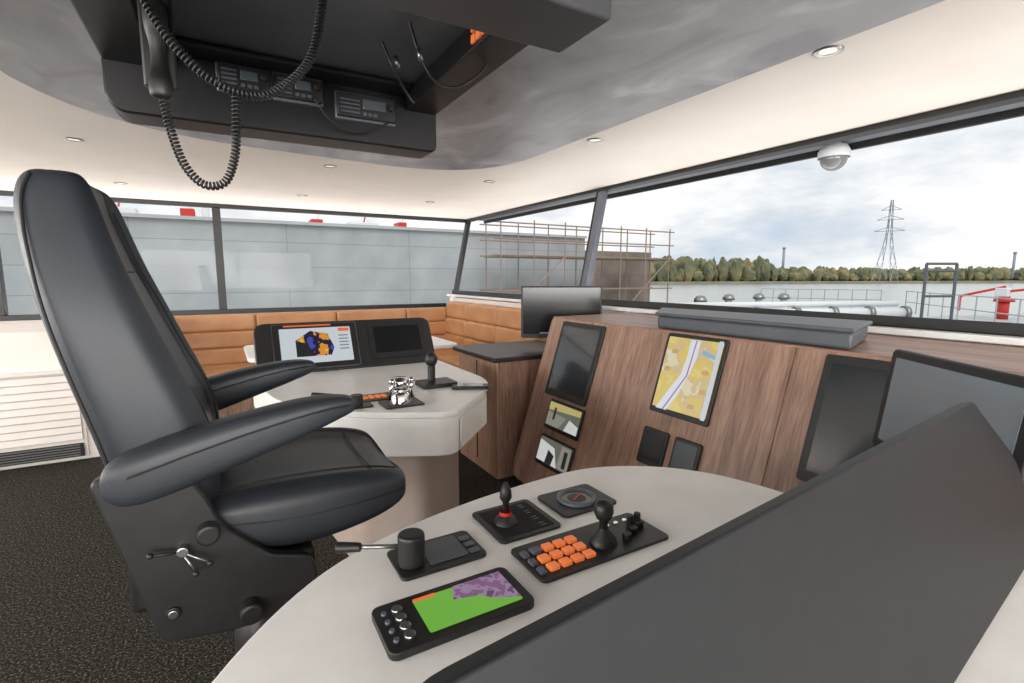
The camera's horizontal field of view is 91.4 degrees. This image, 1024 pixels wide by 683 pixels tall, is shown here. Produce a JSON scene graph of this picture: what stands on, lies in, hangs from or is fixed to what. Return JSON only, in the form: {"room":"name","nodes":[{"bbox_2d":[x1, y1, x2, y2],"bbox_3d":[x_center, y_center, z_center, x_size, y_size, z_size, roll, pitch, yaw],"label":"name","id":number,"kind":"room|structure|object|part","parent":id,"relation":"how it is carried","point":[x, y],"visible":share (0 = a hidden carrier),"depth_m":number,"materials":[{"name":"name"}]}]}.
{"room":"control cabin","nodes":[
{"label":"control cabin","id":0,"kind":"room"},
{"bbox_2d":[18,307,445,320],"bbox_3d":[-3.381,0.215,4.825,6.100,0.930,0.080,-4,9,-30],"label":"wall","id":1,"kind":"structure","parent":0,"point":[422,307],"depth_m":5.35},
{"bbox_2d":[0,303,445,320],"bbox_3d":[-3.371,-0.266,4.745,6.100,0.045,0.080,-4,9,-30],"label":"rail","id":2,"kind":"object","parent":1,"relation":"on","point":[420,305],"visible":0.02,"depth_m":5.22,"materials":[{"name":"black metal"}]},
{"bbox_2d":[0,250,8,315],"bbox_3d":[-4.298,-0.711,4.147,0.070,0.990,0.080,-4,9,-30],"label":"mullion","id":3,"kind":"object","parent":2,"relation":"on","point":[3,298],"visible":1,"depth_m":4.18,"materials":[{"name":"grey metal"}]},
{"bbox_2d":[212,207,226,308],"bbox_3d":[-2.895,-0.815,4.950,0.070,0.990,0.080,-4,9,-30],"label":"mullion","id":4,"kind":"object","parent":2,"relation":"on","point":[216,218],"visible":0.99,"depth_m":4.92,"materials":[{"name":"black metal"}]},
{"bbox_2d":[0,450,523,682],"bbox_3d":[-0.996,1.207,1.190,6.700,0.100,8.970,-4,9,-30],"label":"floor","id":5,"kind":"structure","parent":0,"point":[67,615],"depth_m":2.06,"materials":[{"name":"carpet"}]},
{"bbox_2d":[0,320,99,470],"bbox_3d":[-4.349,0.392,3.463,3.030,0.930,1.270,-4,9,-30],"label":"wall panel","id":6,"kind":"object","parent":5,"relation":"on","point":[42,422],"visible":0.52,"depth_m":3.41,"materials":[{"name":"white plastic"}]},
{"bbox_2d":[0,442,84,466],"bbox_3d":[-4.191,0.851,2.902,2.650,0.095,0.015,-4,9,-30],"label":"vent","id":7,"kind":"object","parent":6,"relation":"attached to","point":[58,451],"depth_m":3.44,"materials":[{"name":"black plastic"}]},
{"bbox_2d":[13,169,405,653],"bbox_3d":[-0.677,0.384,1.296,0.717,1.505,0.644,-4,9,-30],"label":"chair","id":8,"kind":"object","parent":5,"relation":"on","point":[213,521],"visible":1,"depth_m":0.99,"materials":[{"name":"black leather"}]},
{"bbox_3d":[-0.857,0.005,1.144,0.306,0.715,0.510,-4,9,-30],"label":"backrest","id":9,"kind":"part","parent":8,"relation":"part of","materials":[{"name":"black leather"}]},
{"bbox_3d":[-0.664,0.409,0.961,0.006,0.006,0.053,7,-3,45],"label":"lever","id":10,"kind":"part","parent":8,"relation":"part of","materials":[{"name":"black plastic"}]},
{"bbox_3d":[-0.634,0.435,0.982,0.006,0.051,0.006,-27,5,6],"label":"lever","id":11,"kind":"part","parent":8,"relation":"part of","materials":[{"name":"silver metal"}]},
{"bbox_3d":[-0.623,0.426,0.987,0.056,0.006,0.006,32,-1,-16],"label":"lever","id":12,"kind":"part","parent":8,"relation":"part of","materials":[{"name":"silver metal"}]},
{"bbox_3d":[-0.611,0.422,1.036,0.377,0.382,0.028,-4,9,-30],"label":"plate","id":13,"kind":"part","parent":8,"relation":"part of","materials":[{"name":"black metal"}]},
{"bbox_3d":[-0.609,0.384,1.002,0.042,0.042,0.035,-4,9,-30],"label":"recline knob","id":14,"kind":"part","parent":8,"relation":"part of","materials":[{"name":"black plastic"}]},
{"bbox_3d":[-0.554,0.214,1.027,0.460,0.174,0.092,-4,9,-30],"label":"armrest","id":15,"kind":"part","parent":8,"relation":"part of","materials":[{"name":"black leather"}]},
{"bbox_3d":[-0.551,0.569,1.057,0.046,0.046,0.040,-4,9,-30],"label":"knob","id":16,"kind":"part","parent":8,"relation":"part of","materials":[{"name":"black plastic"}]},
{"bbox_3d":[-0.830,0.153,1.499,0.460,0.174,0.092,-4,9,-30],"label":"armrest","id":17,"kind":"part","parent":8,"relation":"part of","materials":[{"name":"black leather"}]},
{"bbox_2d":[211,427,405,546],"bbox_3d":[-0.588,0.377,1.348,0.510,0.175,0.514,-4,9,-30],"label":"seat cushion","id":18,"kind":"object","parent":8,"relation":"on","point":[326,481],"depth_m":1.18,"materials":[{"name":"black leather"}]},
{"bbox_2d":[244,336,456,362],"bbox_3d":[-1.284,0.399,4.090,1.540,0.755,0.780,-4,9,-30],"label":"dining table","id":19,"kind":"object","parent":5,"relation":"on","point":[438,343],"visible":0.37,"depth_m":4.00,"materials":[{"name":"white laminate"}]},
{"bbox_2d":[174,297,546,417],"bbox_3d":[-1.474,0.191,4.546,3.050,1.050,2.240,-4,9,-30],"label":"bench sofa","id":20,"kind":"object","parent":5,"relation":"on","point":[218,341],"visible":0.23,"depth_m":4.87,"materials":[{"name":"brown leather"}]},
{"bbox_3d":[-2.690,0.310,4.517,0.756,0.120,0.550,-4,9,-30],"label":"seat","id":21,"kind":"part","parent":20,"relation":"part of","materials":[{"name":"orange leather"}]},
{"bbox_3d":[-0.833,0.172,5.581,0.486,0.120,0.550,-4,9,-30],"label":"seat","id":22,"kind":"part","parent":20,"relation":"part of","materials":[{"name":"beige leather"}]},
{"bbox_3d":[-0.453,0.232,5.117,0.420,0.120,0.666,-4,9,-30],"label":"seat","id":23,"kind":"part","parent":20,"relation":"part of","materials":[{"name":"beige leather"}]},
{"bbox_3d":[-0.179,-0.053,5.257,0.070,0.750,2.220,-4,9,-30],"label":"rail","id":24,"kind":"part","parent":20,"relation":"part of","materials":[{"name":"orange leather"}]},
{"bbox_2d":[253,360,487,555],"bbox_3d":[-0.653,0.595,2.480,1.048,0.780,1.260,-4,9,-30],"label":"desk","id":25,"kind":"object","parent":5,"relation":"on","point":[425,441],"visible":0.43,"depth_m":2.20,"materials":[{"name":"beige plastic"}]},
{"bbox_2d":[311,392,373,408],"bbox_3d":[-0.684,0.238,1.998,0.255,0.052,0.123,-1,7,-6],"label":"steering tiller","id":26,"kind":"object","parent":25,"relation":"on","point":[358,398],"visible":0.51,"depth_m":2.00,"materials":[{"name":"black metal"}]},
{"bbox_3d":[-0.770,0.220,2.029,0.089,0.022,0.022,3,8,8],"label":"handle","id":27,"kind":"part","parent":26,"relation":"part of","materials":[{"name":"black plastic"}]},
{"bbox_3d":[-0.633,0.260,2.006,0.140,0.006,0.080,-4,9,-30],"label":"plate","id":28,"kind":"part","parent":26,"relation":"part of","materials":[{"name":"black metal"}]},
{"bbox_2d":[253,317,434,371],"bbox_3d":[-0.938,0.022,2.902,0.990,0.281,0.178,-4,9,-30],"label":"console","id":29,"kind":"object","parent":25,"relation":"on","point":[349,344],"visible":0.9,"depth_m":2.86,"materials":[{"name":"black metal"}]},
{"bbox_3d":[-1.086,0.023,2.788,0.450,0.268,0.006,-4,-19,-30],"label":"screen frame","id":30,"kind":"part","parent":29,"relation":"part of","materials":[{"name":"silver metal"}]},
{"bbox_2d":[363,392,413,401],"bbox_3d":[-0.575,0.237,2.164,0.280,0.012,0.120,-4,9,-30],"label":"panel","id":31,"kind":"object","parent":25,"relation":"on","point":[377,396],"visible":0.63,"depth_m":2.13,"materials":[{"name":"orange plastic"}]},
{"bbox_2d":[378,376,424,409],"bbox_3d":[-0.457,0.200,2.054,0.160,0.114,0.140,-4,9,-30],"label":"chrome throttle","id":32,"kind":"object","parent":25,"relation":"on","point":[399,396],"visible":1,"depth_m":2.03,"materials":[{"name":"silver metal"}]},
{"bbox_3d":[-0.491,0.203,2.029,0.016,0.081,0.016,-6,32,-39],"label":"lever","id":33,"kind":"part","parent":32,"relation":"part of","materials":[{"name":"silver metal"}]},
{"bbox_3d":[-0.481,0.162,2.011,0.028,0.028,0.028,-4,9,-30],"label":"knob","id":34,"kind":"part","parent":32,"relation":"part of","materials":[{"name":"silver metal"}]},
{"bbox_3d":[-0.457,0.253,2.061,0.160,0.006,0.140,-4,9,-30],"label":"plate","id":35,"kind":"part","parent":32,"relation":"part of","materials":[{"name":"black metal"}]},
{"bbox_3d":[-0.417,0.197,2.071,0.016,0.081,0.016,-3,30,-20],"label":"lever","id":36,"kind":"part","parent":32,"relation":"part of","materials":[{"name":"silver metal"}]},
{"bbox_3d":[-0.412,0.157,2.051,0.028,0.028,0.028,-4,9,-30],"label":"knob","id":37,"kind":"part","parent":32,"relation":"part of","materials":[{"name":"silver metal"}]},
{"bbox_2d":[415,352,456,389],"bbox_3d":[-0.366,0.130,2.401,0.170,0.162,0.140,-4,9,-30],"label":"joystick","id":38,"kind":"object","parent":25,"relation":"on","point":[431,382],"visible":0.96,"depth_m":2.38,"materials":[{"name":"black plastic"}]},
{"bbox_3d":[-0.366,0.201,2.410,0.170,0.020,0.140,-4,9,-30],"label":"plate","id":39,"kind":"part","parent":38,"relation":"part of","materials":[{"name":"black plastic"}]},
{"bbox_2d":[452,383,487,389],"bbox_3d":[-0.196,0.211,2.347,0.170,0.016,0.075,-1,7,-5],"label":"handset","id":40,"kind":"object","parent":25,"relation":"on","point":[477,386],"visible":1,"depth_m":2.32,"materials":[{"name":"black plastic"}]},
{"bbox_3d":[-0.164,0.345,2.178,0.006,0.125,0.360,2,8,14],"label":"drawer","id":41,"kind":"part","parent":25,"relation":"part of","materials":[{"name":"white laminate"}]},
{"bbox_2d":[453,340,545,478],"bbox_3d":[0.042,0.443,3.575,0.720,0.800,0.640,-4,9,-30],"label":"base cabinet","id":42,"kind":"object","parent":5,"relation":"on","point":[510,369],"visible":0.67,"depth_m":3.25,"materials":[{"name":"brown wood"}]},
{"bbox_2d":[521,286,601,347],"bbox_3d":[0.343,-0.170,3.493,0.560,0.434,0.150,0,7,0],"label":"monitor","id":43,"kind":"object","parent":42,"relation":"on","point":[539,304],"visible":0.59,"depth_m":3.46,"materials":[{"name":"black plastic"}]},
{"bbox_2d":[212,466,1023,682],"bbox_3d":[0.415,0.824,0.723,1.670,0.780,1.442,-4,9,-30],"label":"desk","id":44,"kind":"object","parent":5,"relation":"on","point":[326,633],"visible":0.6,"depth_m":0.83,"materials":[{"name":"beige plastic"}]},
{"bbox_2d":[335,528,485,580],"bbox_3d":[-0.181,0.373,0.912,0.258,0.064,0.105,-4,9,-30],"label":"steering tiller","id":45,"kind":"object","parent":44,"relation":"on","point":[413,557],"visible":1,"depth_m":0.90,"materials":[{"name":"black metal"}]},
{"bbox_3d":[-0.290,0.365,0.886,0.044,0.020,0.020,2,7,-6],"label":"handle","id":46,"kind":"part","parent":45,"relation":"part of","materials":[{"name":"black plastic"}]},
{"bbox_3d":[-0.243,0.365,0.890,0.094,0.008,0.008,1,7,-5],"label":"lever","id":47,"kind":"part","parent":45,"relation":"part of","materials":[{"name":"silver metal"}]},
{"bbox_3d":[-0.141,0.399,0.939,0.165,0.006,0.105,-4,9,-30],"label":"plate","id":48,"kind":"part","parent":45,"relation":"part of","materials":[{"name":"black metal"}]},
{"bbox_2d":[371,567,533,660],"bbox_3d":[-0.090,0.414,0.780,0.235,0.018,0.113,-4,9,-30],"label":"display","id":49,"kind":"object","parent":44,"relation":"on","point":[406,627],"visible":1,"depth_m":0.76,"materials":[{"name":"black plastic"}]},
{"bbox_2d":[472,481,560,543],"bbox_3d":[0.008,0.337,1.064,0.145,0.096,0.145,-4,9,-30],"label":"panel","id":50,"kind":"object","parent":44,"relation":"on","point":[507,523],"visible":1,"depth_m":1.04,"materials":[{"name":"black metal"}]},
{"bbox_2d":[538,484,615,517],"bbox_3d":[0.151,0.365,1.166,0.150,0.014,0.120,-4,9,-30],"label":"gauge","id":51,"kind":"object","parent":44,"relation":"on","point":[577,500],"visible":1,"depth_m":1.16,"materials":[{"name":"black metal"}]},
{"bbox_2d":[511,499,667,583],"bbox_3d":[0.156,0.351,0.969,0.305,0.092,0.120,-4,9,-30],"label":"control panel","id":52,"kind":"object","parent":44,"relation":"on","point":[550,559],"visible":1,"depth_m":0.95,"materials":[{"name":"black plastic"}]},
{"bbox_2d":[423,402,1023,682],"bbox_3d":[0.479,0.294,0.626,1.287,0.290,0.112,-5,9,-36],"label":"console","id":53,"kind":"object","parent":44,"relation":"on","point":[892,563],"visible":1,"depth_m":0.52,"materials":[{"name":"grey"}]},
{"bbox_2d":[873,349,1023,482],"bbox_3d":[1.023,0.209,1.186,0.232,0.317,0.506,-1,7,-7],"label":"monitor","id":54,"kind":"object","parent":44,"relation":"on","point":[919,386],"visible":0.34,"depth_m":1.21,"materials":[{"name":"black metal"}]},
{"bbox_2d":[513,313,1023,492],"bbox_3d":[1.193,0.532,1.898,0.960,1.055,3.148,-4,9,-30],"label":"dashboard","id":55,"kind":"object","parent":5,"relation":"on","point":[756,432],"visible":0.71,"depth_m":1.97,"materials":[{"name":"brown wood"}]},
{"bbox_2d":[535,433,575,473],"bbox_3d":[0.233,0.624,2.749,0.060,0.162,0.310,-4,9,-30],"label":"display","id":56,"kind":"object","parent":55,"relation":"attached to","point":[553,454],"visible":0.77,"depth_m":2.73,"materials":[{"name":"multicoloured plastic"}]},
{"bbox_3d":[0.277,0.634,2.654,0.001,0.090,0.030,16,-2,-31],"label":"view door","id":57,"kind":"part","parent":56,"relation":"part of","materials":[{"name":"black"}]},
{"bbox_2d":[544,399,585,440],"bbox_3d":[0.286,0.426,2.755,0.060,0.162,0.310,-4,9,-30],"label":"display","id":58,"kind":"object","parent":55,"relation":"attached to","point":[565,419],"visible":1,"depth_m":2.73,"materials":[{"name":"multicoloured plastic"}]},
{"bbox_3d":[0.314,0.461,2.675,0.001,0.065,0.112,16,-2,-31],"label":"view rail","id":59,"kind":"part","parent":58,"relation":"part of","materials":[{"name":"white plastic"}]},
{"bbox_2d":[545,321,606,406],"bbox_3d":[0.347,0.113,2.802,0.143,0.422,0.380,-4,9,-30],"label":"monitor","id":60,"kind":"object","parent":55,"relation":"attached to","point":[579,345],"visible":1,"depth_m":2.77,"materials":[{"name":"black glass"}]},
{"bbox_3d":[0.316,0.375,2.764,0.022,0.996,0.746,16,-2,-31],"label":"panel","id":61,"kind":"part","parent":55,"relation":"part of","materials":[{"name":"brown wood"}]},
{"bbox_2d":[636,426,669,466],"bbox_3d":[0.619,0.466,2.199,0.059,0.157,0.145,-4,9,-30],"label":"intercom panel","id":62,"kind":"object","parent":55,"relation":"attached to","point":[653,445],"visible":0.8,"depth_m":2.19,"materials":[{"name":"black plastic"}]},
{"bbox_2d":[668,437,702,470],"bbox_3d":[0.706,0.485,2.049,0.059,0.157,0.135,-4,9,-30],"label":"intercom panel","id":63,"kind":"object","parent":55,"relation":"attached to","point":[686,454],"visible":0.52,"depth_m":2.04,"materials":[{"name":"black plastic"}]},
{"bbox_2d":[649,333,729,426],"bbox_3d":[0.749,0.151,2.135,0.119,0.347,0.315,-4,9,-30],"label":"display","id":64,"kind":"object","parent":55,"relation":"attached to","point":[691,367],"visible":1,"depth_m":2.11,"materials":[{"name":"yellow glass"}]},
{"bbox_3d":[0.698,0.460,2.108,0.022,0.996,0.778,16,-2,-31],"label":"panel","id":65,"kind":"part","parent":55,"relation":"part of","materials":[{"name":"brown wood"}]},
{"bbox_2d":[655,308,872,349],"bbox_3d":[1.005,-0.081,2.228,0.380,0.074,1.136,-4,9,-30],"label":"hood","id":66,"kind":"object","parent":55,"relation":"on","point":[815,331],"visible":1,"depth_m":1.95,"materials":[{"name":"grey metal"}]},
{"bbox_3d":[1.005,-0.110,2.224,0.380,0.015,1.136,-4,9,-30],"label":"hood lid","id":67,"kind":"part","parent":66,"relation":"part of","materials":[{"name":"grey metal"}]},
{"bbox_3d":[1.073,0.544,1.464,0.022,0.996,0.718,16,-2,-31],"label":"panel","id":68,"kind":"part","parent":55,"relation":"part of","materials":[{"name":"brown wood"}]},
{"bbox_2d":[796,354,890,481],"bbox_3d":[1.100,0.270,1.514,0.140,0.412,0.380,-4,9,-30],"label":"monitor","id":69,"kind":"object","parent":55,"relation":"attached to","point":[847,404],"visible":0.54,"depth_m":1.59,"materials":[{"name":"black plastic"}]},
{"bbox_2d":[0,0,1023,218],"bbox_3d":[-1.121,-0.846,0.850,6.410,0.102,8.970,-4,9,-30],"label":"ceiling","id":70,"kind":"structure","parent":0,"point":[666,85],"depth_m":2.03,"materials":[{"name":"white paint"}]},
{"bbox_2d":[63,137,83,141],"bbox_3d":[-2.253,-1.039,2.570,0.086,0.009,0.086,-4,9,-30],"label":"recessed light","id":71,"kind":"object","parent":70,"relation":"in","point":[72,139],"depth_m":2.57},
{"bbox_2d":[0,190,465,222],"bbox_3d":[-3.289,-1.294,4.659,6.290,0.035,0.080,-4,9,-30],"label":"rail","id":72,"kind":"object","parent":70,"relation":"attached to","point":[2,193],"visible":0.84,"depth_m":5.08,"materials":[{"name":"metal"}]},
{"bbox_2d":[323,165,336,167],"bbox_3d":[-1.162,-1.120,3.195,0.086,0.009,0.086,-4,9,-30],"label":"recessed light","id":73,"kind":"object","parent":70,"relation":"in","point":[327,166],"depth_m":3.20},
{"bbox_2d":[70,0,611,158],"bbox_3d":[-0.467,-0.726,1.215,0.990,0.227,1.245,-4,9,-30],"label":"console","id":74,"kind":"object","parent":70,"relation":"attached to","point":[251,45],"visible":0.94,"depth_m":1.45,"materials":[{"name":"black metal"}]},
{"bbox_2d":[137,0,327,190],"bbox_3d":[-0.625,-0.583,1.149,0.390,0.470,0.152,-4,9,-30],"label":"handset","id":75,"kind":"object","parent":74,"relation":"attached to","point":[158,42],"visible":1,"depth_m":1.10,"materials":[{"name":"black plastic"}]},
{"bbox_3d":[-0.690,-0.448,1.129,0.184,0.206,0.045,0,7,1],"label":"coil cord short","id":76,"kind":"part","parent":75,"relation":"part of","materials":[{"name":"black plastic"}]},
{"bbox_3d":[-0.593,-0.669,1.081,0.390,0.275,0.022,-4,9,-30],"label":"coil cord long","id":77,"kind":"part","parent":75,"relation":"part of","materials":[{"name":"black plastic"}]},
{"bbox_2d":[175,37,413,96],"bbox_3d":[-0.695,-0.864,1.585,0.760,0.015,0.110,-4,9,-30],"label":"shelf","id":78,"kind":"object","parent":74,"relation":"attached to","point":[207,52],"depth_m":1.56,"materials":[{"name":"black plastic"}]},
{"bbox_3d":[-0.473,-0.834,1.212,0.770,0.012,0.980,-4,9,-30],"label":"recess plate","id":79,"kind":"part","parent":74,"relation":"part of","materials":[{"name":"black plastic"}]},
{"bbox_2d":[314,21,487,131],"bbox_3d":[-0.341,-0.777,1.534,0.579,0.180,0.251,6,10,39],"label":"hanging cables","id":80,"kind":"object","parent":74,"relation":"hanging from","point":[420,57],"visible":0.94,"depth_m":1.42,"materials":[{"name":"black plastic"}]},
{"bbox_2d":[587,138,603,142],"bbox_3d":[0.430,-1.040,2.583,0.086,0.009,0.086,-4,9,-30],"label":"recessed light","id":81,"kind":"object","parent":70,"relation":"in","point":[592,140],"depth_m":2.58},
{"bbox_2d":[466,89,1023,221],"bbox_3d":[1.634,-1.005,2.433,0.053,0.038,8.770,-4,9,-30],"label":"window frame","id":82,"kind":"structure","parent":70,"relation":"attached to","point":[1009,98],"depth_m":2.54,"materials":[{"name":"black metal"}]},
{"bbox_2d":[478,102,1023,223],"bbox_3d":[-1.040,-0.888,0.880,6.985,0.145,9.350,-4,9,-30],"label":"roof eave","id":83,"kind":"object","parent":70,"relation":"attached to","point":[1015,110],"visible":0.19,"depth_m":2.97},
{"bbox_2d":[817,142,850,170],"bbox_3d":[1.781,-1.021,2.767,0.156,0.148,0.156,-4,9,-30],"label":"dome camera","id":84,"kind":"object","parent":83,"relation":"attached to","point":[833,156],"visible":1,"depth_m":2.72,"materials":[{"name":"white paint"}]},
{"bbox_2d":[812,45,843,57],"bbox_3d":[0.989,-0.908,1.564,0.086,0.009,0.086,-4,9,-30],"label":"recessed light","id":85,"kind":"object","parent":70,"relation":"in","point":[830,50],"depth_m":1.56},
{"bbox_2d":[462,297,1023,346],"bbox_3d":[1.487,0.441,2.583,0.080,1.060,8.850,-4,9,-30],"label":"wall","id":86,"kind":"structure","parent":0,"point":[603,311],"depth_m":2.15,"materials":[{"name":"white paint"}]},
{"bbox_2d":[447,294,1023,345],"bbox_3d":[1.473,-0.090,2.458,0.200,0.025,8.770,-4,9,-30],"label":"sill","id":87,"kind":"structure","parent":86,"relation":"on","point":[950,335],"depth_m":2.00,"materials":[{"name":"white paint"}]},
{"bbox_2d":[452,290,1023,336],"bbox_3d":[1.476,-0.122,2.456,0.076,0.057,8.770,-4,9,-30],"label":"rail","id":88,"kind":"object","parent":87,"relation":"on","point":[982,327],"visible":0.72,"depth_m":2.22,"materials":[{"name":"black metal"}]},
{"bbox_2d":[453,221,470,289],"bbox_3d":[-0.618,-1.048,6.188,0.236,0.923,0.070,-4,9,-30],"label":"mullion","id":89,"kind":"object","parent":88,"relation":"on","point":[467,223],"visible":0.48,"depth_m":6.16,"materials":[{"name":"black metal"}]},
{"bbox_2d":[581,191,607,285],"bbox_3d":[0.652,-0.764,4.006,0.236,0.923,0.070,-4,9,-30],"label":"mullion","id":90,"kind":"object","parent":88,"relation":"on","point":[602,195],"visible":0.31,"depth_m":3.98,"materials":[{"name":"grey metal"}]},
{"bbox_2d":[579,192,597,285],"bbox_3d":[0.630,-0.769,4.043,0.055,0.935,0.020,9,2,-31],"label":"seal","id":91,"kind":"object","parent":90,"relation":"attached to","point":[596,192],"depth_m":4.03,"materials":[{"name":"black rubber"}]},
{"label":"outside","id":92,"kind":"structure","parent":0,"visible":0},
{"bbox_2d":[650,280,1023,283],"bbox_3d":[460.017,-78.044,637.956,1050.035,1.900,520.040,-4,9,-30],"label":"bank","id":93,"kind":"object","parent":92,"point":[886,281],"visible":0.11,"depth_m":402.77,"materials":[{"name":"soil"}]},
{"bbox_2d":[650,255,1023,281],"bbox_3d":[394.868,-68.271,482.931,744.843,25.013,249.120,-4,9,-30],"label":"trees","id":94,"kind":"object","parent":93,"relation":"on","point":[684,269],"visible":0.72,"depth_m":420.20,"materials":[{"name":"green plant"}]},
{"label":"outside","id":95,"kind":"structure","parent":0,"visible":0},
{"bbox_2d":[871,200,904,280],"bbox_3d":[273.799,-73.138,363.594,12.317,58.145,15.859,-4,9,-30],"label":"pylon","id":96,"kind":"object","parent":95,"point":[891,202],"visible":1,"depth_m":362.68,"materials":[{"name":"silver metal"}]},
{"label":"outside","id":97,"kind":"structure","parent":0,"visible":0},
{"bbox_2d":[650,283,1023,316],"bbox_3d":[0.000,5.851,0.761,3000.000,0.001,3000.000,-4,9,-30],"label":"river water","id":98,"kind":"structure","parent":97,"point":[893,291],"depth_m":174.99,"materials":[{"name":"grey liquid"}]},
{"bbox_2d":[0,211,584,314],"bbox_3d":[-20.057,1.491,5.982,51.000,7.100,2.000,-4,9,-30],"label":"building","id":99,"kind":"structure","parent":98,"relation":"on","point":[266,265],"depth_m":13.00,"materials":[{"name":"concrete"}]},
{"bbox_2d":[0,206,586,238],"bbox_3d":[-20.057,-2.069,5.520,51.000,0.080,2.200,-4,9,-30],"label":"coping","id":100,"kind":"object","parent":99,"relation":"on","point":[139,215],"visible":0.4,"depth_m":12.88,"materials":[{"name":"grey"}]},
{"bbox_2d":[117,203,406,226],"bbox_3d":[-6.364,-3.439,13.139,7.250,0.673,0.500,-4,9,-30],"label":"machinery","id":101,"kind":"object","parent":100,"relation":"on","point":[183,211],"visible":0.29,"depth_m":12.21,"materials":[{"name":"red paint"}]},
{"bbox_2d":[479,220,674,302],"bbox_3d":[2.322,-0.003,16.314,7.000,7.400,0.944,-4,9,-30],"label":"scaffolding","id":102,"kind":"object","parent":98,"relation":"on","point":[500,255],"visible":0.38,"depth_m":15.70,"materials":[{"name":"beige metal"}]},
{"bbox_2d":[585,250,650,301],"bbox_3d":[3.157,-0.114,19.883,3.200,6.700,2.980,-4,9,-30],"label":"brown section","id":103,"kind":"object","parent":98,"relation":"on","point":[635,269],"visible":0.21,"depth_m":18.38,"materials":[{"name":"concrete"}]},
{"bbox_2d":[923,313,1023,323],"bbox_3d":[16.733,2.659,8.632,28.800,4.100,25.500,-4,9,-30],"label":"ship deck","id":104,"kind":"object","parent":98,"relation":"on","point":[1011,319],"visible":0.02,"depth_m":20.41,"materials":[{"name":"red metal"}]},
{"bbox_2d":[694,295,706,301],"bbox_3d":[5.941,-0.906,15.815,0.400,1.120,0.400,-4,9,-30],"label":"vent","id":105,"kind":"object","parent":104,"relation":"on","point":[700,298],"visible":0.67,"depth_m":15.62,"materials":[{"name":"silver metal"}]},
{"bbox_2d":[722,294,734,301],"bbox_3d":[7.431,-1.087,17.203,0.400,1.120,0.400,-4,9,-30],"label":"vent","id":106,"kind":"object","parent":104,"relation":"on","point":[727,297],"visible":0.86,"depth_m":17.02,"materials":[{"name":"silver metal"}]},
{"bbox_2d":[753,293,764,301],"bbox_3d":[8.856,-1.190,17.996,0.400,1.120,0.400,-4,9,-30],"label":"vent","id":107,"kind":"object","parent":104,"relation":"on","point":[758,297],"visible":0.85,"depth_m":17.84,"materials":[{"name":"silver metal"}]},
{"bbox_2d":[777,293,789,308],"bbox_3d":[9.756,-1.190,17.996,0.400,1.120,0.400,-4,9,-30],"label":"vent","id":108,"kind":"object","parent":104,"relation":"on","point":[783,297],"visible":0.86,"depth_m":17.85,"materials":[{"name":"silver metal"}]},
{"bbox_3d":[9.756,-1.106,18.007,0.240,0.950,0.240,-4,9,-30],"label":"stem","id":109,"kind":"part","parent":108,"relation":"part of","materials":[{"name":"white paint"}]},
{"bbox_2d":[673,301,911,316],"bbox_3d":[8.731,-0.790,15.699,7.876,0.920,0.816,-1,7,-7],"label":"piping","id":110,"kind":"object","parent":104,"relation":"on","point":[869,308],"visible":0.24,"depth_m":15.69,"materials":[{"name":"white paint"}]},
{"bbox_2d":[761,288,1023,322],"bbox_3d":[15.708,-1.611,21.626,10.327,1.019,14.086,-4,9,-30],"label":"railing","id":111,"kind":"object","parent":104,"relation":"on","point":[930,293],"depth_m":20.36,"materials":[{"name":"metal"}]},
{"bbox_2d":[919,262,958,318],"bbox_3d":[15.300,-1.722,17.927,1.167,2.193,0.100,0,7,0],"label":"gantry","id":112,"kind":"object","parent":104,"relation":"on","point":[956,264],"visible":0.86,"depth_m":17.86,"materials":[{"name":"grey metal"}]},
{"bbox_3d":[16.733,0.701,8.378,28.800,0.150,25.500,-4,9,-30],"label":"deck plate","id":113,"kind":"part","parent":104,"relation":"part of","materials":[{"name":"paint"}]},
{"bbox_2d":[957,285,1023,319],"bbox_3d":[20.177,-1.631,19.540,4.140,1.597,0.634,6,9,37],"label":"deck crane","id":114,"kind":"object","parent":104,"relation":"on","point":[1003,305],"visible":0.88,"depth_m":19.87,"materials":[{"name":"red paint"}]},
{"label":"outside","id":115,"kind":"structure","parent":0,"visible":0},
{"bbox_2d":[782,247,785,268],"bbox_3d":[235.840,-68.572,434.775,2.600,26.500,2.600,-4,9,-30],"label":"chimney","id":116,"kind":"object","parent":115,"point":[783,248],"visible":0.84,"depth_m":433.59,"materials":[{"name":"silver metal"}]},
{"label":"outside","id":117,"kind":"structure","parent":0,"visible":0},
{"bbox_2d":[1010,252,1016,277],"bbox_3d":[436.476,-66.588,435.031,2.600,22.500,2.600,-4,9,-30],"label":"chimney","id":118,"kind":"object","parent":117,"point":[1014,253],"visible":1,"depth_m":434.39,"materials":[{"name":"silver metal"}]}
]}

